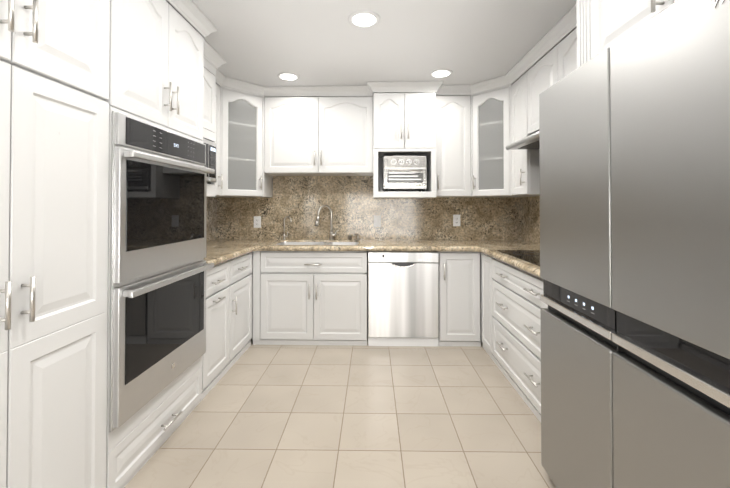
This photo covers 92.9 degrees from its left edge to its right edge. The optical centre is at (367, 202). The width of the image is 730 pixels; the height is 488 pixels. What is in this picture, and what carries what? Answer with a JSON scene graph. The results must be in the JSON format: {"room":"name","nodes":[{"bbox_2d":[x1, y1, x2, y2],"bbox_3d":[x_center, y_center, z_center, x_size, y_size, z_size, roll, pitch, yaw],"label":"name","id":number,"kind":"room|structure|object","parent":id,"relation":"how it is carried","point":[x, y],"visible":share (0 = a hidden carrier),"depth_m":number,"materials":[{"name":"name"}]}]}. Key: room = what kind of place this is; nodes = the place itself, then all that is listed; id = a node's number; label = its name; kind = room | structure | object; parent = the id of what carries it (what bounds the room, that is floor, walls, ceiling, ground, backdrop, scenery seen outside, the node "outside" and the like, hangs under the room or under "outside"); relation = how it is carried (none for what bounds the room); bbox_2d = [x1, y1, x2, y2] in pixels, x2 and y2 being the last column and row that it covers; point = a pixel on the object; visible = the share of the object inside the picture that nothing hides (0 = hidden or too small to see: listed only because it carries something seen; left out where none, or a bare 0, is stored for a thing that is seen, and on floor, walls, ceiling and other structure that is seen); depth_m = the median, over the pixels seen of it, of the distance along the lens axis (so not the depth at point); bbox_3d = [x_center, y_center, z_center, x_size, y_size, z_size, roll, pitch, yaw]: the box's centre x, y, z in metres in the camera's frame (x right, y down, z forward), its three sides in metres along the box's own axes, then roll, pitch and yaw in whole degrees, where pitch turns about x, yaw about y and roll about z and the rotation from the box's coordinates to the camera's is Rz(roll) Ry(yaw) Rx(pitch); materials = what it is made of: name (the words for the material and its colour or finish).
{"room":"kitchen","nodes":[
{"label":"kitchen","id":0,"kind":"room"},
{"bbox_2d":[124,334,555,487],"bbox_3d":[-0.054,1.249,0.919,3.440,0.060,5.630,0,-1,1],"label":"floor","id":1,"kind":"structure","parent":0,"point":[310,416],"depth_m":1.91,"materials":[{"name":"tile"}]},
{"bbox_2d":[0,0,109,487],"bbox_3d":[-1.328,0.087,1.016,0.648,2.265,0.765,0,-1,1],"label":"pantry cabinet","id":2,"kind":"object","parent":1,"relation":"on","point":[54,114],"visible":1,"depth_m":1.16,"materials":[{"name":"white wood"}]},
{"bbox_2d":[105,0,203,487],"bbox_3d":[-1.312,0.096,1.782,0.648,2.265,0.762,0,-1,1],"label":"tall cabinet","id":3,"kind":"object","parent":1,"relation":"on","point":[156,60],"visible":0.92,"depth_m":1.66,"materials":[{"name":"white wood"}]},
{"bbox_2d":[110,111,214,431],"bbox_3d":[-1.265,0.279,1.779,0.642,1.294,0.750,0,-1,1],"label":"double wall oven","id":4,"kind":"object","parent":3,"relation":"in","point":[160,266],"visible":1,"depth_m":1.62,"materials":[{"name":"silver metal"}]},
{"bbox_2d":[200,259,231,401],"bbox_3d":[-1.319,0.824,2.359,0.610,0.820,0.402,0,-1,1],"label":"base cabinet","id":5,"kind":"object","parent":1,"relation":"on","point":[229,310],"depth_m":2.36,"materials":[{"name":"white wood"}]},
{"bbox_2d":[232,252,252,365],"bbox_3d":[-1.309,0.829,2.794,0.610,0.820,0.468,0,-1,1],"label":"base cabinet","id":6,"kind":"object","parent":1,"relation":"on","point":[242,266],"depth_m":2.80,"materials":[{"name":"white wood"}]},
{"bbox_2d":[204,243,255,265],"bbox_3d":[-1.289,0.394,2.571,0.660,0.045,0.814,0,-1,1],"label":"countertop","id":7,"kind":"structure","parent":6,"relation":"on","point":[219,251],"depth_m":2.71,"materials":[{"name":"stone"}]},
{"bbox_2d":[253,251,367,345],"bbox_3d":[-0.493,0.835,3.324,0.999,0.820,0.610,0,-1,1],"label":"base cabinet","id":8,"kind":"object","parent":1,"relation":"on","point":[310,297],"depth_m":3.02,"materials":[{"name":"white wood"}]},
{"bbox_2d":[368,251,438,346],"bbox_3d":[0.319,0.836,3.280,0.612,0.817,0.603,0,-1,1],"label":"dishwasher","id":9,"kind":"object","parent":1,"relation":"on","point":[403,298],"visible":1,"depth_m":2.99,"materials":[{"name":"grey metal"}]},
{"bbox_2d":[438,252,480,346],"bbox_3d":[0.808,0.834,3.296,0.358,0.820,0.610,0,-1,1],"label":"base cabinet","id":10,"kind":"object","parent":1,"relation":"on","point":[459,272],"depth_m":2.99,"materials":[{"name":"white wood"}]},
{"bbox_2d":[206,239,532,251],"bbox_3d":[-0.003,0.402,3.287,3.200,0.045,0.673,0,-1,1],"label":"countertop","id":11,"kind":"structure","parent":10,"relation":"on","point":[261,244],"depth_m":3.05,"materials":[{"name":"stone"}]},
{"bbox_2d":[282,216,291,239],"bbox_3d":[-0.822,0.261,3.568,0.101,0.243,0.054,0,-1,1],"label":"tap","id":12,"kind":"object","parent":11,"relation":"on","point":[284,236],"visible":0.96,"depth_m":3.57,"materials":[{"name":"silver metal"}]},
{"bbox_2d":[276,242,358,244],"bbox_3d":[-0.473,0.512,3.302,0.830,0.234,0.460,0,-1,1],"label":"sink","id":13,"kind":"object","parent":11,"relation":"in","point":[319,243],"visible":0.15,"depth_m":3.51,"materials":[{"name":"silver metal"}]},
{"bbox_2d":[315,205,338,239],"bbox_3d":[-0.406,0.201,3.519,0.233,0.362,0.166,0,-1,1],"label":"faucet","id":14,"kind":"object","parent":11,"relation":"on","point":[331,234],"visible":1,"depth_m":3.55,"materials":[{"name":"silver metal"}]},
{"bbox_2d":[480,252,487,352],"bbox_3d":[1.282,0.830,2.841,0.610,0.820,0.268,0,-1,1],"label":"base cabinet","id":15,"kind":"object","parent":1,"relation":"on","point":[483,257],"depth_m":2.92,"materials":[{"name":"white wood"}]},
{"bbox_2d":[488,256,547,421],"bbox_3d":[1.269,0.823,2.217,0.610,0.820,0.980,0,-1,1],"label":"base cabinet","id":16,"kind":"object","parent":1,"relation":"on","point":[511,304],"depth_m":2.24,"materials":[{"name":"white wood"}]},
{"bbox_2d":[476,243,541,278],"bbox_3d":[1.250,0.391,2.249,0.650,0.045,1.350,0,-1,1],"label":"countertop","id":17,"kind":"structure","parent":16,"relation":"on","point":[490,249],"depth_m":2.69,"materials":[{"name":"stone"}]},
{"bbox_2d":[497,250,539,265],"bbox_3d":[1.255,0.364,2.228,0.518,0.008,0.904,0,-1,1],"label":"cooktop","id":18,"kind":"object","parent":17,"relation":"in","point":[532,256],"visible":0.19,"depth_m":2.44,"materials":[{"name":"black glass"}]},
{"bbox_2d":[539,0,729,487],"bbox_3d":[1.143,0.361,1.080,0.752,1.719,0.961,0,-1,1],"label":"refrigerator","id":19,"kind":"object","parent":1,"relation":"on","point":[634,133],"visible":1,"depth_m":0.97,"materials":[{"name":"silver metal"}]},
{"bbox_2d":[166,0,576,96],"bbox_3d":[-0.054,-1.141,0.945,3.440,0.029,5.630,0,-1,1],"label":"ceiling","id":20,"kind":"structure","parent":0,"point":[318,42],"depth_m":2.35,"materials":[{"name":"white paint"}]},
{"bbox_2d":[277,72,299,80],"bbox_3d":[-0.687,-1.099,3.036,0.196,0.008,0.196,0,-1,1],"label":"recessed light","id":21,"kind":"object","parent":20,"relation":"in","point":[287,76],"visible":1,"depth_m":3.02,"materials":[{"name":"white paint"}]},
{"bbox_2d":[348,10,379,27],"bbox_3d":[-0.019,-1.109,2.108,0.196,0.008,0.196,0,-1,1],"label":"recessed light","id":22,"kind":"object","parent":20,"relation":"in","point":[364,19],"visible":1,"depth_m":2.10,"materials":[{"name":"white paint"}]},
{"bbox_2d":[167,0,576,96],"bbox_3d":[-0.042,-1.075,1.969,2.540,0.080,2.700,0,-1,1],"label":"crown molding","id":23,"kind":"structure","parent":20,"relation":"attached to","point":[195,17],"depth_m":3.10,"materials":[{"name":"white wood"}]},
{"bbox_2d":[429,69,452,77],"bbox_3d":[0.631,-1.100,2.964,0.196,0.008,0.196,0,-1,1],"label":"recessed light","id":24,"kind":"object","parent":20,"relation":"in","point":[440,73],"visible":1,"depth_m":2.95,"materials":[{"name":"white paint"}]},
{"bbox_3d":[1.607,0.046,0.898,0.117,2.345,5.393,0,-1,1],"label":"wall","id":25,"kind":"structure","parent":0,"visible":0},
{"bbox_2d":[511,72,539,195],"bbox_3d":[1.398,-0.544,2.856,0.378,0.962,0.314,0,-1,1],"label":"upper cabinet","id":26,"kind":"object","parent":25,"relation":"attached to","point":[525,172],"visible":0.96,"depth_m":2.79,"materials":[{"name":"white wood"}]},
{"bbox_2d":[521,196,539,243],"bbox_3d":[1.572,0.153,2.580,0.020,0.437,2.023,0,-1,1],"label":"backsplash","id":27,"kind":"structure","parent":25,"relation":"attached to","point":[530,219],"depth_m":3.35,"materials":[{"name":"stone"}]},
{"bbox_2d":[527,28,576,134],"bbox_3d":[1.402,-0.782,2.133,0.340,0.503,1.128,0,-1,1],"label":"upper cabinet","id":28,"kind":"object","parent":25,"relation":"attached to","point":[556,64],"visible":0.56,"depth_m":2.37,"materials":[{"name":"white wood"}]},
{"bbox_2d":[505,131,539,149],"bbox_3d":[1.320,-0.470,2.244,0.509,0.117,0.900,0,-1,1],"label":"range hood","id":29,"kind":"object","parent":28,"relation":"attached to","point":[531,142],"visible":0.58,"depth_m":2.47,"materials":[{"name":"silver metal"}]},
{"bbox_2d":[576,0,676,67],"bbox_3d":[1.226,-0.802,1.095,0.648,0.485,0.951,0,-1,1],"label":"upper cabinet","id":30,"kind":"object","parent":25,"relation":"attached to","point":[602,25],"visible":0.4,"depth_m":1.37,"materials":[{"name":"white wood"}]},
{"bbox_3d":[0.005,0.076,3.688,3.440,2.345,0.117,0,-1,1],"label":"wall","id":31,"kind":"structure","parent":0,"visible":0},
{"bbox_2d":[215,86,272,196],"bbox_3d":[-1.297,-0.539,3.356,0.610,0.962,0.610,0,-1,1],"label":"upper cabinet","id":32,"kind":"object","parent":31,"relation":"attached to","point":[242,143],"visible":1,"depth_m":3.29,"materials":[{"name":"white wood"}]},
{"bbox_2d":[264,96,372,175],"bbox_3d":[-0.464,-0.650,3.465,1.052,0.737,0.358,0,-1,1],"label":"upper cabinet","id":33,"kind":"object","parent":31,"relation":"attached to","point":[318,136],"visible":1,"depth_m":3.33,"materials":[{"name":"white wood"}]},
{"bbox_2d":[273,176,372,196],"bbox_3d":[-0.460,-0.167,3.629,1.050,0.225,0.020,0,-1,1],"label":"backsplash","id":34,"kind":"structure","parent":31,"relation":"attached to","point":[322,186],"depth_m":3.62,"materials":[{"name":"stone"}]},
{"bbox_2d":[217,197,520,239],"bbox_3d":[0.004,0.164,3.615,3.160,0.437,0.020,0,-1,1],"label":"backsplash","id":35,"kind":"structure","parent":31,"relation":"attached to","point":[490,218],"depth_m":3.60,"materials":[{"name":"stone"}]},
{"bbox_2d":[254,216,260,227],"bbox_3d":[-1.147,0.203,3.625,0.075,0.120,0.008,0,-1,1],"label":"electrical outlet","id":36,"kind":"object","parent":35,"relation":"attached to","point":[257,221],"visible":1,"depth_m":3.62,"materials":[{"name":"white plastic"}]},
{"bbox_2d":[374,215,380,226],"bbox_3d":[0.107,0.191,3.596,0.075,0.120,0.012,0,-1,1],"label":"light switch","id":37,"kind":"object","parent":35,"relation":"attached to","point":[377,220],"visible":1,"depth_m":3.60,"materials":[{"name":"white plastic"}]},
{"bbox_2d":[453,215,459,225],"bbox_3d":[0.925,0.183,3.581,0.075,0.120,0.008,0,-1,1],"label":"electrical outlet","id":38,"kind":"object","parent":35,"relation":"attached to","point":[456,220],"visible":1,"depth_m":3.58,"materials":[{"name":"white plastic"}]},
{"bbox_2d":[373,93,435,157],"bbox_3d":[0.351,-0.745,3.399,0.580,0.549,0.458,0,-1,1],"label":"upper cabinet","id":39,"kind":"object","parent":31,"relation":"attached to","point":[404,123],"visible":0.98,"depth_m":3.21,"materials":[{"name":"white wood"}]},
{"bbox_2d":[373,152,377,191],"bbox_3d":[0.084,-0.285,3.418,0.045,0.370,0.420,0,-1,1],"label":"panel","id":40,"kind":"object","parent":39,"relation":"attached to","point":[375,171],"visible":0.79,"depth_m":3.21,"materials":[{"name":"white wood"}]},
{"bbox_2d":[425,151,435,191],"bbox_3d":[0.619,-0.285,3.407,0.045,0.370,0.420,0,-1,1],"label":"panel","id":41,"kind":"object","parent":39,"relation":"attached to","point":[431,170],"visible":0.71,"depth_m":3.20,"materials":[{"name":"white wood"}]},
{"bbox_2d":[373,191,435,197],"bbox_3d":[0.351,-0.073,3.400,0.580,0.054,0.399,0,-1,1],"label":"shelf","id":42,"kind":"object","parent":31,"relation":"attached to","point":[431,194],"visible":1,"depth_m":3.20,"materials":[{"name":"white wood"}]},
{"bbox_2d":[382,155,426,191],"bbox_3d":[0.356,-0.275,3.375,0.410,0.347,0.365,0,-1,1],"label":"toaster oven","id":43,"kind":"object","parent":42,"relation":"on","point":[404,172],"visible":1,"depth_m":3.23,"materials":[{"name":"silver metal"}]},
{"bbox_2d":[436,96,470,196],"bbox_3d":[0.817,-0.538,3.437,0.346,0.962,0.358,0,-1,1],"label":"upper cabinet","id":44,"kind":"object","parent":31,"relation":"attached to","point":[453,146],"visible":0.94,"depth_m":3.30,"materials":[{"name":"white wood"}]},
{"bbox_2d":[471,85,534,196],"bbox_3d":[1.292,-0.539,3.310,0.610,0.962,0.590,0,-1,1],"label":"upper cabinet","id":45,"kind":"object","parent":31,"relation":"attached to","point":[491,165],"visible":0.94,"depth_m":3.24,"materials":[{"name":"white wood"}]},
{"bbox_3d":[-1.715,0.047,0.969,0.117,2.345,5.393,0,-1,1],"label":"wall","id":46,"kind":"structure","parent":0,"visible":0},
{"bbox_2d":[203,58,215,141],"bbox_3d":[-1.393,-0.748,2.420,0.460,0.565,0.486,0,-1,1],"label":"upper cabinet","id":47,"kind":"object","parent":46,"relation":"attached to","point":[209,93],"visible":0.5,"depth_m":2.55,"materials":[{"name":"white wood"}]},
{"bbox_2d":[207,184,214,196],"bbox_3d":[-1.382,-0.094,2.413,0.439,0.093,0.486,0,-1,1],"label":"shelf","id":48,"kind":"object","parent":46,"relation":"attached to","point":[210,190],"visible":0.19,"depth_m":2.57,"materials":[{"name":"white wood"}]},
{"bbox_2d":[203,138,216,183],"bbox_3d":[-1.317,-0.295,2.404,0.372,0.309,0.449,0,-1,1],"label":"microwave","id":49,"kind":"object","parent":48,"relation":"on","point":[211,155],"visible":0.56,"depth_m":2.53,"materials":[{"name":"silver metal"}]},
{"bbox_2d":[206,197,216,240],"bbox_3d":[-1.602,0.157,2.917,0.020,0.437,1.486,0,-1,1],"label":"backsplash","id":50,"kind":"structure","parent":46,"relation":"attached to","point":[211,226],"depth_m":3.52,"materials":[{"name":"stone"}]},
{"bbox_2d":[215,84,222,195],"bbox_3d":[-1.434,-0.544,2.859,0.358,0.962,0.390,0,-1,1],"label":"upper cabinet","id":51,"kind":"object","parent":46,"relation":"attached to","point":[217,133],"visible":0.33,"depth_m":3.00,"materials":[{"name":"white wood"}]}
]}

